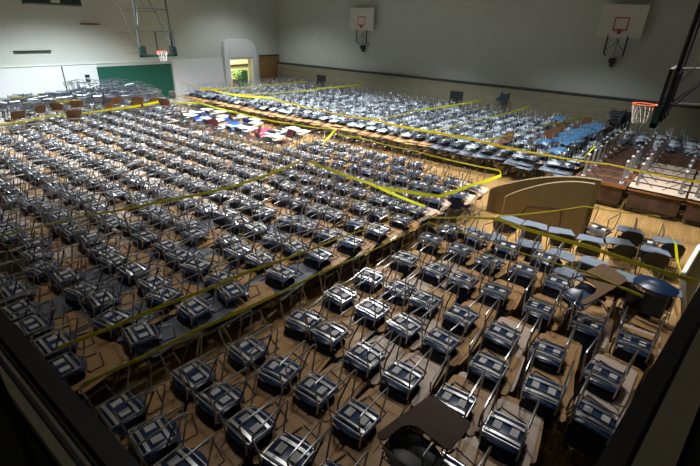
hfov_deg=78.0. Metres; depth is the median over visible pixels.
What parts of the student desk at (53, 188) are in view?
leg frame, leg frame, seat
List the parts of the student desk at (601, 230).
leg frame, seat, leg frame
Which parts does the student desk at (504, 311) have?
backrest, seat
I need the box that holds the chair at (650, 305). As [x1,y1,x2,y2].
[622,275,679,322]
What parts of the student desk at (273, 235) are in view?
leg frame, backrest, seat, leg frame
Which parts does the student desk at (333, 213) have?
leg frame, backrest, seat, leg frame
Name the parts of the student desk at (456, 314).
leg frame, backrest, seat, leg frame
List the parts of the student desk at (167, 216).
leg frame, backrest, seat, leg frame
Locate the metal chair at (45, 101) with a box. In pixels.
[43,97,55,114]
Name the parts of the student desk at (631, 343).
leg frame, backrest, seat, leg frame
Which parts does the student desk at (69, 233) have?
leg frame, backrest, leg frame, seat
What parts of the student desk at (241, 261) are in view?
seat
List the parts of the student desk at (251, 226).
backrest, leg frame, seat, leg frame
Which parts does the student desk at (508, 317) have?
backrest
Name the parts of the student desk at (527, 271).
leg frame, backrest, seat, leg frame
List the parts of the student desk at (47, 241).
leg frame, leg frame, seat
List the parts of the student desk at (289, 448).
leg frame, seat, leg frame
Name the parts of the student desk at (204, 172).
leg frame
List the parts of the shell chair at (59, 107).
backrest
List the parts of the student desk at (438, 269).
leg frame, backrest, seat, leg frame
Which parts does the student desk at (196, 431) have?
backrest, leg frame, seat, leg frame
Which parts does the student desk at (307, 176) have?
leg frame, seat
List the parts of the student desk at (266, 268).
backrest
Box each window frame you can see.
[0,309,140,465]
[595,285,699,465]
[631,328,699,465]
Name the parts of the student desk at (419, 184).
seat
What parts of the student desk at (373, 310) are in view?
leg frame, backrest, seat, leg frame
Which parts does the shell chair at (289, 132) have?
seat, backrest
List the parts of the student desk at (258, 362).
seat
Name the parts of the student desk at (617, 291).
backrest, leg frame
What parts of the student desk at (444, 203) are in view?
leg frame, backrest, seat, leg frame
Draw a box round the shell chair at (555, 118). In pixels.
[550,113,566,123]
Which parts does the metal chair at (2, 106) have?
seat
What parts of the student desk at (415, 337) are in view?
backrest, seat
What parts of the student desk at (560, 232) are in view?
backrest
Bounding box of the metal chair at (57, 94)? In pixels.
[53,92,62,97]
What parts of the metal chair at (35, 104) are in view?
seat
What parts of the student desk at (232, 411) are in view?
seat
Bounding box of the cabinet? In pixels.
[237,70,247,86]
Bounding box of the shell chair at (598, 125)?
[581,120,608,131]
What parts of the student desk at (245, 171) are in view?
leg frame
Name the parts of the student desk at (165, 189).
leg frame, leg frame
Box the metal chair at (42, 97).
[38,95,52,111]
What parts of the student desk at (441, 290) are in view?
backrest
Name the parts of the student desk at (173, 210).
leg frame, seat, leg frame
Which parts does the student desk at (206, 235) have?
leg frame, backrest, seat, leg frame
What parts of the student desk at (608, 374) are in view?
leg frame, backrest, seat, leg frame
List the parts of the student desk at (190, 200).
leg frame, seat, leg frame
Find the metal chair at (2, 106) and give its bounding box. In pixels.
[0,102,9,119]
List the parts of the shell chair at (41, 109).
backrest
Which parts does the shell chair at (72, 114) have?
backrest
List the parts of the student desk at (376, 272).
leg frame, backrest, seat, leg frame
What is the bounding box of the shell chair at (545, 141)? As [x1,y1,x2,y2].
[532,135,552,151]
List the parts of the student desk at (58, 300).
leg frame, leg frame, seat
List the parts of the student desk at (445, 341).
leg frame, backrest, seat, leg frame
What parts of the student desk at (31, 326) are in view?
leg frame, leg frame, seat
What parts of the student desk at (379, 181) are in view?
leg frame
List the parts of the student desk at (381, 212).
leg frame, backrest, seat, leg frame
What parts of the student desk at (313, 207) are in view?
leg frame, backrest, seat, leg frame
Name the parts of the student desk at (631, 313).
leg frame, backrest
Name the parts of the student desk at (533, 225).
backrest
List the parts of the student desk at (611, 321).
backrest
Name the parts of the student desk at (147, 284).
backrest, leg frame, seat, leg frame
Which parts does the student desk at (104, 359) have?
leg frame, leg frame, seat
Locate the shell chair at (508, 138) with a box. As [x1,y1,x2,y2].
[491,131,513,153]
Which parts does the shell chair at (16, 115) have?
seat, backrest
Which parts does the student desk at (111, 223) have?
leg frame, seat, leg frame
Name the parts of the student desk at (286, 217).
leg frame, backrest, seat, leg frame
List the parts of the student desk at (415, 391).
backrest, seat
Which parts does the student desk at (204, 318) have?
leg frame, seat, leg frame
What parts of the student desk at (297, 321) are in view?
leg frame, backrest, seat, leg frame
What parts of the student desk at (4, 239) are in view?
backrest, leg frame, leg frame, seat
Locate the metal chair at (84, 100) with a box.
[77,97,88,114]
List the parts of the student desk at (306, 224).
leg frame, backrest, seat, leg frame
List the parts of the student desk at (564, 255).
backrest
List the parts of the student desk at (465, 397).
leg frame, seat, leg frame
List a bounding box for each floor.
[0,85,699,465]
[0,320,699,465]
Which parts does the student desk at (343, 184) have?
backrest, seat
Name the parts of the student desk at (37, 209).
backrest, leg frame, leg frame, seat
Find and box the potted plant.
[231,69,241,86]
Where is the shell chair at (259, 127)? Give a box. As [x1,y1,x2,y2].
[246,126,261,147]
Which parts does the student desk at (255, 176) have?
leg frame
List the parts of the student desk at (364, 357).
leg frame, backrest, seat, leg frame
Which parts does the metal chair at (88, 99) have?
seat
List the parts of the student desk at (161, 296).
leg frame, backrest, seat, leg frame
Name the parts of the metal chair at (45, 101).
seat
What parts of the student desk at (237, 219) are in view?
backrest, leg frame, seat, leg frame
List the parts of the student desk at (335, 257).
leg frame, backrest, seat, leg frame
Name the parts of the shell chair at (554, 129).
backrest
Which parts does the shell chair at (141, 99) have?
backrest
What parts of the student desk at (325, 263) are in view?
backrest, seat, leg frame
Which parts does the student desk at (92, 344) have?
leg frame, leg frame, seat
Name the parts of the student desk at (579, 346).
backrest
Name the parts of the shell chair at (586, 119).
backrest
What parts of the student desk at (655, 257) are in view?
backrest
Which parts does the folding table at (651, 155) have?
leg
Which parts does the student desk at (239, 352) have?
leg frame, backrest, seat, leg frame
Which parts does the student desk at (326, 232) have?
leg frame, backrest, seat, leg frame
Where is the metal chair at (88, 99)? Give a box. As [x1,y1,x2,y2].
[77,96,93,114]
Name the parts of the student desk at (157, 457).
seat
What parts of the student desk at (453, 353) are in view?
backrest, seat, leg frame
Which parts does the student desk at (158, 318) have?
seat, leg frame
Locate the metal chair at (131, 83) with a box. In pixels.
[125,83,137,96]
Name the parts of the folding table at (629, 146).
leg, leg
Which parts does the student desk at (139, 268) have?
leg frame, backrest, seat, leg frame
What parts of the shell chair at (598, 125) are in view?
seat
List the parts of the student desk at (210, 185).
leg frame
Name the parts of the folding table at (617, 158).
leg, leg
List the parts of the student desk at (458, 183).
seat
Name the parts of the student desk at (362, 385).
backrest, seat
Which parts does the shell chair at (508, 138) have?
seat, backrest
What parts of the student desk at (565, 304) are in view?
backrest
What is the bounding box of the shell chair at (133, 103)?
[130,101,147,116]
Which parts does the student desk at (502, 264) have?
leg frame, backrest, seat, leg frame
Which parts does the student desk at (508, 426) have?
leg frame, backrest, seat, leg frame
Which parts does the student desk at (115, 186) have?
leg frame, seat, leg frame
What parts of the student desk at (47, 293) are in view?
leg frame, leg frame, seat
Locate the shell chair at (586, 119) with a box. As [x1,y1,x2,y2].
[574,117,591,127]
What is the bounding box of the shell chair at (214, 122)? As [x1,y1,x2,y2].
[203,119,218,139]
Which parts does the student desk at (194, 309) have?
leg frame, backrest, seat, leg frame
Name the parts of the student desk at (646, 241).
backrest, leg frame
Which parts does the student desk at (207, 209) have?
backrest, leg frame, seat, leg frame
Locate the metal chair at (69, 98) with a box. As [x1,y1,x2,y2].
[58,98,73,114]
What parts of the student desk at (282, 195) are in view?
leg frame, backrest, seat, leg frame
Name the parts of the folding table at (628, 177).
leg, leg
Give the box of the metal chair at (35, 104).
[31,100,50,120]
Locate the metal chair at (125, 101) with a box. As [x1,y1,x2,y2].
[114,86,131,104]
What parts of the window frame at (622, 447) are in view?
post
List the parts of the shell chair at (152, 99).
backrest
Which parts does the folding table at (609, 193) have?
modesty panel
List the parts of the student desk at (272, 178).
backrest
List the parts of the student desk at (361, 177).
leg frame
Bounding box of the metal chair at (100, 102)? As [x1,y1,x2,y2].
[86,85,105,104]
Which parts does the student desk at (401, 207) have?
seat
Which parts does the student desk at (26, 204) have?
leg frame, backrest, leg frame, seat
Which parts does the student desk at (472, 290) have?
backrest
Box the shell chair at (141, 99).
[131,97,144,113]
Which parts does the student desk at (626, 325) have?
backrest, leg frame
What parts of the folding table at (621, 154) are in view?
leg, leg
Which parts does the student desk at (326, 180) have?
seat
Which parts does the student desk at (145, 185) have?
leg frame, leg frame, seat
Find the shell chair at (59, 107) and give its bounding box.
[49,103,69,117]
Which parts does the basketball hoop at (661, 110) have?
backboard frame, support frame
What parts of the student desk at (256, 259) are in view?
leg frame, backrest, seat, leg frame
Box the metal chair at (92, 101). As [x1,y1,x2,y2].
[79,84,94,103]
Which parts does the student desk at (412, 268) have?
backrest, seat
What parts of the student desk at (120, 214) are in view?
leg frame, seat, leg frame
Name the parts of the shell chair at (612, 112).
seat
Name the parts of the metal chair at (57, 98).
seat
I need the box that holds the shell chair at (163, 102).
[158,99,175,115]
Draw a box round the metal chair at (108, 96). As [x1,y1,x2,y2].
[100,86,116,105]
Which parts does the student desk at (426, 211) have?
backrest, seat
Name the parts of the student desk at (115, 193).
leg frame, seat, leg frame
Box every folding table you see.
[576,153,629,187]
[582,149,634,180]
[589,145,638,175]
[595,141,643,169]
[596,183,628,206]
[600,138,646,164]
[605,134,650,160]
[610,131,653,156]
[615,128,656,152]
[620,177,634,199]
[625,188,685,218]
[627,163,688,199]
[633,157,691,191]
[637,153,693,186]
[647,149,696,179]
[652,145,698,174]
[655,141,699,169]
[658,137,699,165]
[662,134,699,160]
[683,199,699,222]
[687,184,699,202]
[689,185,699,194]
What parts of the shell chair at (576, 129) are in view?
seat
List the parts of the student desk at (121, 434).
seat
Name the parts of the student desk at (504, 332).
leg frame, backrest, seat, leg frame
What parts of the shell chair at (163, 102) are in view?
backrest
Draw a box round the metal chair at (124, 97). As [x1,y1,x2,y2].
[119,95,131,109]
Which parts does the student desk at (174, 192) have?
leg frame, leg frame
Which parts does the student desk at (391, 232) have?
leg frame, backrest, seat, leg frame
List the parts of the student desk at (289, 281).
backrest, seat, leg frame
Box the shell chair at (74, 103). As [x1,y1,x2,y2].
[69,100,85,116]
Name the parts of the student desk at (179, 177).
leg frame, seat, leg frame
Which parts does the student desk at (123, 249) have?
leg frame, backrest, seat, leg frame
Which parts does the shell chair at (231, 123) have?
seat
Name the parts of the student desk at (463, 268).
backrest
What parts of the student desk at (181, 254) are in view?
leg frame, backrest, seat, leg frame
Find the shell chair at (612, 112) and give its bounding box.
[609,107,626,119]
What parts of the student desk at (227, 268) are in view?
seat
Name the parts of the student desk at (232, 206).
leg frame, backrest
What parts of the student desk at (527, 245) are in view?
backrest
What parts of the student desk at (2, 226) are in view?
leg frame, seat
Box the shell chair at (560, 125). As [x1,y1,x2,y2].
[557,123,565,132]
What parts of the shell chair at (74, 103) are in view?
backrest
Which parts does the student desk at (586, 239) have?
backrest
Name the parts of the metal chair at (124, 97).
seat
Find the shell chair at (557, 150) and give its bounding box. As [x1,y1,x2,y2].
[545,143,570,161]
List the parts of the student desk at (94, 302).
backrest, leg frame, leg frame, seat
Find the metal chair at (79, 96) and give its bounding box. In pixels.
[77,95,90,110]
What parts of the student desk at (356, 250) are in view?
backrest, seat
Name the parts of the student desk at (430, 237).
leg frame, backrest, seat, leg frame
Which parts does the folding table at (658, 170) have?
leg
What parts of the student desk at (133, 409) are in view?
leg frame, seat, leg frame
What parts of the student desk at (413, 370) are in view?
leg frame, backrest, seat, leg frame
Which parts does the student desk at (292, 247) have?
backrest, leg frame, seat, leg frame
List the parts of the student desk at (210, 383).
seat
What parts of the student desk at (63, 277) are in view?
leg frame, backrest, leg frame, seat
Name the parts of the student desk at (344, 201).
leg frame, seat, leg frame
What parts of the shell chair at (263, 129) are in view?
seat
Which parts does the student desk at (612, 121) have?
backrest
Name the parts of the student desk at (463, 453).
leg frame, seat, leg frame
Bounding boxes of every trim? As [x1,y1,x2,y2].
[0,58,219,67]
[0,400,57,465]
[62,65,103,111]
[231,64,247,66]
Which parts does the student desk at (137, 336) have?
backrest, leg frame, leg frame, seat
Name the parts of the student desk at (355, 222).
leg frame, backrest, seat, leg frame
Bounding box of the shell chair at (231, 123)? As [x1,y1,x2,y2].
[219,120,241,133]
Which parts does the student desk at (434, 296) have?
leg frame, backrest, seat, leg frame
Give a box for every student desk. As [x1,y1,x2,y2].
[0,177,48,209]
[0,193,24,218]
[0,203,30,225]
[0,203,46,240]
[0,210,52,256]
[0,251,45,288]
[0,258,64,310]
[0,275,72,324]
[0,289,88,346]
[4,274,50,307]
[6,282,71,336]
[8,228,79,275]
[10,181,64,215]
[10,216,73,262]
[10,239,84,285]
[15,295,81,338]
[19,304,112,359]
[25,186,74,222]
[28,309,96,359]
[30,324,123,391]
[32,246,86,285]
[36,170,86,199]
[36,192,86,230]
[36,246,111,295]
[39,257,95,285]
[40,200,94,239]
[47,325,119,381]
[50,206,104,246]
[52,174,102,205]
[52,258,128,312]
[62,267,118,300]
[64,178,114,210]
[66,342,133,416]
[69,278,135,324]
[70,215,118,254]
[74,266,147,326]
[77,185,128,221]
[79,223,141,269]
[79,235,133,258]
[79,283,159,342]
[79,361,183,446]
[81,192,135,225]
[87,231,152,276]
[89,199,145,238]
[90,290,149,344]
[93,167,138,196]
[99,173,138,204]
[106,251,157,279]
[106,303,170,370]
[108,240,172,288]
[111,296,192,360]
[113,378,194,449]
[113,383,219,465]
[114,203,168,239]
[119,177,164,211]
[121,162,163,190]
[125,211,180,251]
[127,182,165,216]
[127,259,176,283]
[129,252,182,302]
[132,315,197,387]
[134,189,183,224]
[135,167,179,196]
[135,412,245,465]
[136,263,204,322]
[138,237,184,252]
[144,272,200,324]
[144,415,226,465]
[145,219,202,260]
[146,196,196,230]
[147,171,188,200]
[155,282,211,324]
[157,176,200,205]
[158,228,214,275]
[159,332,243,412]
[160,240,205,276]
[166,161,193,188]
[167,273,238,331]
[168,200,217,241]
[168,247,220,285]
[170,181,216,216]
[174,210,226,248]
[174,237,229,282]
[176,114,197,129]
[177,219,219,240]
[178,110,200,126]
[181,165,216,193]
[181,353,253,410]
[185,351,271,432]
[186,229,233,273]
[187,297,245,355]
[189,116,212,130]
[189,255,239,286]
[191,187,227,219]
[192,108,213,115]
[195,169,234,198]
[195,248,256,299]
[197,155,225,181]
[202,118,224,130]
[204,110,225,125]
[205,174,243,205]
[206,376,279,425]
[207,159,244,185]
[208,115,227,128]
[208,259,273,312]
[209,124,233,137]
[209,191,242,229]
[209,215,251,254]
[214,375,307,465]
[216,236,263,259]
[216,269,266,323]
[217,224,270,270]
[218,163,256,191]
[218,310,294,377]
[222,199,257,235]
[224,124,248,142]
[225,280,279,338]
[227,114,246,122]
[227,179,255,209]
[229,219,267,245]
[231,252,271,268]
[232,154,265,178]
[234,126,257,144]
[237,167,273,196]
[237,184,277,218]
[239,447,254,465]
[240,204,287,242]
[240,231,293,275]
[242,118,260,135]
[242,121,262,139]
[246,395,310,465]
[247,158,278,183]
[248,190,289,224]
[249,173,278,201]
[249,223,278,244]
[249,250,298,300]
[249,328,301,370]
[249,328,322,399]
[251,400,339,465]
[253,131,279,150]
[258,214,303,252]
[261,243,314,296]
[262,135,284,153]
[266,161,290,189]
[266,234,310,263]
[267,129,287,148]
[269,177,297,207]
[269,263,316,316]
[273,197,312,232]
[274,343,330,394]
[276,126,299,145]
[276,167,305,193]
[278,221,326,265]
[280,215,313,246]
[280,284,338,341]
[282,157,311,181]
[285,242,331,285]
[285,344,361,421]
[287,181,315,214]
[288,129,310,146]
[289,202,333,238]
[289,303,343,343]
[294,426,385,465]
[296,160,320,186]
[296,171,321,199]
[299,225,336,252]
[301,228,349,273]
[303,187,341,219]
[305,295,368,363]
[306,247,350,294]
[306,361,369,416]
[306,412,348,465]
[310,209,352,247]
[312,175,344,204]
[313,164,341,191]
[315,154,345,178]
[315,315,375,367]
[317,228,359,268]
[319,265,374,316]
[320,192,358,226]
[325,181,361,211]
[326,215,362,240]
[326,291,377,316]
[326,369,403,453]
[330,159,355,183]
[331,168,359,196]
[335,217,375,261]
[339,235,376,273]
[340,315,404,390]
[342,200,371,235]
[343,385,410,449]
[346,218,373,254]
[347,185,384,217]
[348,173,373,200]
[349,162,373,188]
[349,333,410,393]
[351,276,406,337]
[352,248,398,296]
[357,154,383,177]
[357,266,403,299]
[357,302,407,341]
[361,439,389,465]
[362,206,402,248]
[365,178,398,211]
[366,192,395,224]
[366,230,406,265]
[370,167,394,193]
[373,158,395,182]
[377,396,470,465]
[378,333,441,406]
[381,171,409,203]
[382,258,428,308]
[383,289,441,350]
[384,350,446,430]
[386,277,432,304]
[388,184,414,215]
[389,198,420,236]
[389,218,421,251]
[389,317,442,352]
[390,231,430,279]
[391,162,416,187]
[393,250,435,295]
[402,188,437,220]
[404,157,427,180]
[405,268,454,321]
[407,167,433,197]
[407,175,430,204]
[412,286,457,319]
[416,215,449,255]
[419,241,462,287]
[420,240,452,261]
[420,302,476,366]
[421,438,498,465]
[422,161,445,189]
[422,260,467,289]
[424,180,450,210]
[424,330,481,382]
[425,224,453,260]
[428,170,451,198]
[429,356,490,436]
[429,372,494,442]
[437,206,466,245]
[437,224,467,257]
[442,164,465,190]
[442,281,492,338]
[444,224,483,265]
[446,250,489,303]
[447,300,497,364]
[448,175,475,208]
[448,247,485,268]
[450,269,493,300]
[455,227,487,257]
[462,169,488,196]
[463,214,497,251]
[464,436,506,465]
[466,325,521,395]
[469,241,499,254]
[470,350,524,409]
[472,234,516,278]
[475,260,519,280]
[478,260,520,315]
[478,380,540,465]
[479,298,530,357]
[481,395,543,465]
[483,233,508,254]
[485,279,524,322]
[485,316,537,353]
[492,216,524,241]
[492,223,524,261]
[495,240,525,275]
[507,242,545,292]
[507,261,546,302]
[511,239,542,274]
[517,346,574,429]
[518,220,546,242]
[518,376,573,450]
[520,275,565,335]
[521,293,567,340]
[525,313,576,375]
[528,235,564,276]
[529,250,566,287]
[529,331,581,375]
[540,253,581,301]
[541,248,576,268]
[544,273,580,327]
[546,227,575,265]
[546,265,582,314]
[553,396,627,464]
[555,264,626,319]
[563,308,613,362]
[563,368,634,458]
[565,289,615,353]
[565,300,609,355]
[566,281,614,322]
[571,234,604,266]
[572,353,643,409]
[573,256,608,281]
[576,333,638,406]
[583,206,620,238]
[585,280,621,319]
[602,109,620,131]
[602,236,637,272]
[609,306,663,371]
[609,324,661,391]
[611,270,636,320]
[612,225,643,260]
[613,291,658,333]
[625,314,673,377]
[634,218,664,256]
[634,245,671,279]
[641,286,682,322]
[649,236,685,277]
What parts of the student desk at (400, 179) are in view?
backrest, seat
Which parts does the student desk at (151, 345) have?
backrest, leg frame, seat, leg frame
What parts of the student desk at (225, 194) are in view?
leg frame, backrest, seat, leg frame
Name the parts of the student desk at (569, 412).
backrest, leg frame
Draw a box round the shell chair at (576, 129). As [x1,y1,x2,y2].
[567,124,597,140]
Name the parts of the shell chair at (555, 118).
seat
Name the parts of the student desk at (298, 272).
leg frame, backrest, seat, leg frame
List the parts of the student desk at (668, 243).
backrest, leg frame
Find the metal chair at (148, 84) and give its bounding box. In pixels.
[140,84,153,102]
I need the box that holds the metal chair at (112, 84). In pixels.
[112,84,126,94]
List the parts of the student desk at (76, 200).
leg frame, leg frame, seat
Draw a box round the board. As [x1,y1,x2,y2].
[680,244,699,315]
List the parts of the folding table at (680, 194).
leg, leg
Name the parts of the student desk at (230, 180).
leg frame, seat, leg frame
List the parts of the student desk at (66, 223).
leg frame, backrest, leg frame, seat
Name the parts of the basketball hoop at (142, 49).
backboard frame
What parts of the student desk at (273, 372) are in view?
leg frame, backrest, seat, leg frame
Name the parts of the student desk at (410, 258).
leg frame, backrest, seat, leg frame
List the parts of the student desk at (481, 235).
leg frame, backrest, seat, leg frame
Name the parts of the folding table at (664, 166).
leg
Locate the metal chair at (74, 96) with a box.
[72,93,85,108]
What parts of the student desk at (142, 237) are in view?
leg frame, backrest, seat, leg frame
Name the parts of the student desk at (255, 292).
backrest, leg frame, seat, leg frame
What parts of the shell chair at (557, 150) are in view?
seat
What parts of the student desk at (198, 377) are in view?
leg frame, backrest, seat, leg frame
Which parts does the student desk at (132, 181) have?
leg frame, seat, leg frame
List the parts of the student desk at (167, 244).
leg frame, backrest, seat, leg frame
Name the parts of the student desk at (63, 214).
leg frame, seat, leg frame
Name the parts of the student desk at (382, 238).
backrest, seat, leg frame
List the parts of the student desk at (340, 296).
leg frame, backrest, seat, leg frame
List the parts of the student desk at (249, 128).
backrest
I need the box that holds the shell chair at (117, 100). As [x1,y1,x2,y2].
[109,97,122,114]
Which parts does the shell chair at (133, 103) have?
backrest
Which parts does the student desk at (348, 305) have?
backrest, seat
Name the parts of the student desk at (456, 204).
leg frame, backrest, seat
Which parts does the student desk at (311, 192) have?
leg frame, seat, leg frame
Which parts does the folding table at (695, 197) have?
leg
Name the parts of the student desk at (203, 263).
leg frame, backrest, seat, leg frame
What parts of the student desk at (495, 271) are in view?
backrest, seat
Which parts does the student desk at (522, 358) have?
backrest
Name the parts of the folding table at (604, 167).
leg, leg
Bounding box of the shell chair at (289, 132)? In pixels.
[275,129,293,150]
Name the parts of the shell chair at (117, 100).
backrest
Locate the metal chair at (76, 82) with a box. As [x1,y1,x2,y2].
[67,82,84,93]
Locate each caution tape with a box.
[0,101,158,124]
[0,161,299,236]
[1,95,71,102]
[57,160,425,349]
[83,222,642,385]
[173,102,335,142]
[181,82,699,183]
[200,81,305,89]
[239,83,364,94]
[338,134,500,197]
[376,98,485,119]
[428,216,697,283]
[429,106,528,132]
[484,116,583,140]
[497,206,659,216]
[659,219,680,270]
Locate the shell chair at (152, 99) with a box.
[147,98,160,113]
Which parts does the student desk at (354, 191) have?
seat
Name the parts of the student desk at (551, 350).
leg frame, backrest, seat, leg frame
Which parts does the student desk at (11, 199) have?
leg frame, leg frame, seat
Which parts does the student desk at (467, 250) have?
leg frame, backrest, seat, leg frame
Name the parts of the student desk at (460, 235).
backrest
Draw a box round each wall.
[0,0,278,107]
[229,46,252,57]
[230,59,248,85]
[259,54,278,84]
[277,0,699,102]
[277,62,699,152]
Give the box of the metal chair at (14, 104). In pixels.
[6,100,21,118]
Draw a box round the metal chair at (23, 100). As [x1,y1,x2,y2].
[13,98,26,111]
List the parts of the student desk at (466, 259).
backrest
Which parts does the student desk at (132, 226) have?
leg frame, backrest, seat, leg frame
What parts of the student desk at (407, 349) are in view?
backrest, seat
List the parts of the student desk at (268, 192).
leg frame, backrest, seat, leg frame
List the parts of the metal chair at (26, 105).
seat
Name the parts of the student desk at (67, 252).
backrest, leg frame, leg frame, seat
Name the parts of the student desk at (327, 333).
leg frame, backrest, seat, leg frame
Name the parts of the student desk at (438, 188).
seat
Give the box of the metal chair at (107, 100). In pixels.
[96,86,112,102]
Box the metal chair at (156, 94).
[151,91,163,107]
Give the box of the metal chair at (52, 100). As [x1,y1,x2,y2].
[44,99,60,117]
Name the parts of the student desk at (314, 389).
leg frame, backrest, seat, leg frame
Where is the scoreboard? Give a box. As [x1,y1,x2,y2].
[22,0,82,6]
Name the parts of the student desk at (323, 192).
backrest, seat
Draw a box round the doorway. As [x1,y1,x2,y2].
[221,39,257,89]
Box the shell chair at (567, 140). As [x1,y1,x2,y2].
[552,132,583,149]
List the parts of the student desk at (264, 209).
leg frame, backrest, seat, leg frame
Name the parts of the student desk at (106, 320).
leg frame, backrest, seat, leg frame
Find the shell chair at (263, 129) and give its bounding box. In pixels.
[252,124,273,132]
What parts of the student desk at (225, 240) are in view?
backrest, leg frame, seat, leg frame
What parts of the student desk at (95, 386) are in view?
seat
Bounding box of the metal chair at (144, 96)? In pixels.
[138,93,147,101]
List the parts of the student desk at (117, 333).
seat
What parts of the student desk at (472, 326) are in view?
backrest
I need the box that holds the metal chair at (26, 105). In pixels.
[22,100,39,119]
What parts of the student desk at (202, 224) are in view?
leg frame, seat, leg frame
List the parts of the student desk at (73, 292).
leg frame, backrest, seat, leg frame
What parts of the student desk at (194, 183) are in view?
leg frame, seat, leg frame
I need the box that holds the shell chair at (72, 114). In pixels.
[66,110,82,129]
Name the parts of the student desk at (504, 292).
leg frame, backrest, seat, leg frame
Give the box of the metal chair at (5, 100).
[0,98,13,117]
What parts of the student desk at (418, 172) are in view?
seat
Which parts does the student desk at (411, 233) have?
leg frame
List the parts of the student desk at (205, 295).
seat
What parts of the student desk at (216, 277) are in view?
leg frame, backrest, seat, leg frame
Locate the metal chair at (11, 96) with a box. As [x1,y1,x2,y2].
[11,96,25,111]
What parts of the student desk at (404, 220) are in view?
leg frame, backrest, seat, leg frame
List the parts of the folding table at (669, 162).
leg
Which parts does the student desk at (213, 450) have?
leg frame, seat, leg frame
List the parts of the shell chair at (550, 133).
backrest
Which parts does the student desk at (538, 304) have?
leg frame, backrest, seat, leg frame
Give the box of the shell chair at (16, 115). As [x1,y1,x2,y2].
[4,111,27,131]
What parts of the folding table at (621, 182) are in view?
leg, leg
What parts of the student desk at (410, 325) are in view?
leg frame, backrest, seat, leg frame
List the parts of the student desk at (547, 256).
leg frame, backrest, seat, leg frame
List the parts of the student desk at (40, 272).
leg frame, backrest, leg frame, seat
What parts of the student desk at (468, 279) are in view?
leg frame, backrest, seat, leg frame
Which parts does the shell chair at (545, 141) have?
seat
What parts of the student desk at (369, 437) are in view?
backrest, seat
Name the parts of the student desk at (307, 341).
backrest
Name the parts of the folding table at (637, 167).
leg, leg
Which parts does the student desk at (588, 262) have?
backrest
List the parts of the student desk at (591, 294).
backrest, seat, leg frame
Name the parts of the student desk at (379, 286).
backrest, seat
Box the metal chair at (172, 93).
[165,91,174,100]
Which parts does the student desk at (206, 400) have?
leg frame, backrest, seat, leg frame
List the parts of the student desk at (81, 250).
backrest, leg frame, leg frame, seat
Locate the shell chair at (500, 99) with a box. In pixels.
[495,92,509,107]
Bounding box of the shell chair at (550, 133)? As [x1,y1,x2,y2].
[532,130,552,149]
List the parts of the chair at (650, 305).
backrest, seat, leg frame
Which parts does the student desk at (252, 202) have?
leg frame, backrest, seat, leg frame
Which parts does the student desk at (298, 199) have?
leg frame, backrest, seat, leg frame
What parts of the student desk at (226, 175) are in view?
leg frame, seat, leg frame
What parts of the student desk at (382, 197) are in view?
seat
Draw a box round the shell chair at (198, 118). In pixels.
[193,112,206,125]
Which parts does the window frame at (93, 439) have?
post, rail, rail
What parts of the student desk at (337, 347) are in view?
backrest, seat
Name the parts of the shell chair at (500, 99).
seat, backrest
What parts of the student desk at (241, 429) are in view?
leg frame, backrest, seat, leg frame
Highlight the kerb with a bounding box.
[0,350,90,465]
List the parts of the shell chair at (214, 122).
backrest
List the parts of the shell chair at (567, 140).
seat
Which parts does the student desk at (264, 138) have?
backrest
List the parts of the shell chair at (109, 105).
backrest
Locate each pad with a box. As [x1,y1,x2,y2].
[0,66,70,122]
[96,64,174,98]
[172,58,224,101]
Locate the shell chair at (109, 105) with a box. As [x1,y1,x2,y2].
[96,102,113,121]
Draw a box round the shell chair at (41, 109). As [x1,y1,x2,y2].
[26,105,48,125]
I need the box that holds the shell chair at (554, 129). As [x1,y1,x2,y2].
[539,127,559,143]
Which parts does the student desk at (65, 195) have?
leg frame, leg frame, seat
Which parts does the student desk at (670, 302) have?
backrest, leg frame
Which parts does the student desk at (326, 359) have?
backrest, seat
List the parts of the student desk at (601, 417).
leg frame, backrest, seat, leg frame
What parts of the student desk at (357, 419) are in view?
leg frame, backrest, seat, leg frame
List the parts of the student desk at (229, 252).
leg frame, backrest, seat, leg frame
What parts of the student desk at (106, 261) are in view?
leg frame, backrest, seat, leg frame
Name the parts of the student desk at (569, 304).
backrest, leg frame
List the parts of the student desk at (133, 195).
leg frame, seat, leg frame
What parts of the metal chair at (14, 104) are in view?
seat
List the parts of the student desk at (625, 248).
backrest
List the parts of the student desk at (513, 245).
leg frame, backrest, seat, leg frame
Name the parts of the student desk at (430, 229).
backrest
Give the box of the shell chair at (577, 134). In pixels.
[558,128,587,137]
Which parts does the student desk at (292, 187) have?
seat, leg frame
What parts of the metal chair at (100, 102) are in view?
seat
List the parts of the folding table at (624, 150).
leg, leg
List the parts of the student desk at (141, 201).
backrest, leg frame, seat, leg frame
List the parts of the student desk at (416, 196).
leg frame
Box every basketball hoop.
[115,0,176,61]
[350,8,373,51]
[596,4,650,66]
[631,0,699,127]
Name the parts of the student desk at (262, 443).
seat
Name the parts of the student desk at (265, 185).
leg frame, backrest, seat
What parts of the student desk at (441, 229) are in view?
leg frame, backrest, seat, leg frame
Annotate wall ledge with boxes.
[13,50,50,51]
[80,23,99,24]
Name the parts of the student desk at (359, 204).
leg frame, backrest, seat, leg frame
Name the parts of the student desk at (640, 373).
backrest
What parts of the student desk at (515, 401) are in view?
backrest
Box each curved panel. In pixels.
[486,176,601,233]
[501,181,594,241]
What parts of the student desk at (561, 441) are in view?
leg frame, backrest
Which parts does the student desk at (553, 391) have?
leg frame, backrest, seat, leg frame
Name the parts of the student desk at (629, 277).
backrest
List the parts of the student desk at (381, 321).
backrest, seat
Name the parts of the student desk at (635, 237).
backrest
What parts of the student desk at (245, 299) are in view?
leg frame, seat, leg frame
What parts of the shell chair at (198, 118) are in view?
seat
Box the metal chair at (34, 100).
[27,99,42,116]
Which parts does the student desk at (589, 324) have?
leg frame, backrest, seat, leg frame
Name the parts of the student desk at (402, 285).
leg frame, backrest, seat, leg frame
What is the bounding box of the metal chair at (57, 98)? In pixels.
[55,97,68,114]
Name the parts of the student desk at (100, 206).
leg frame, seat, leg frame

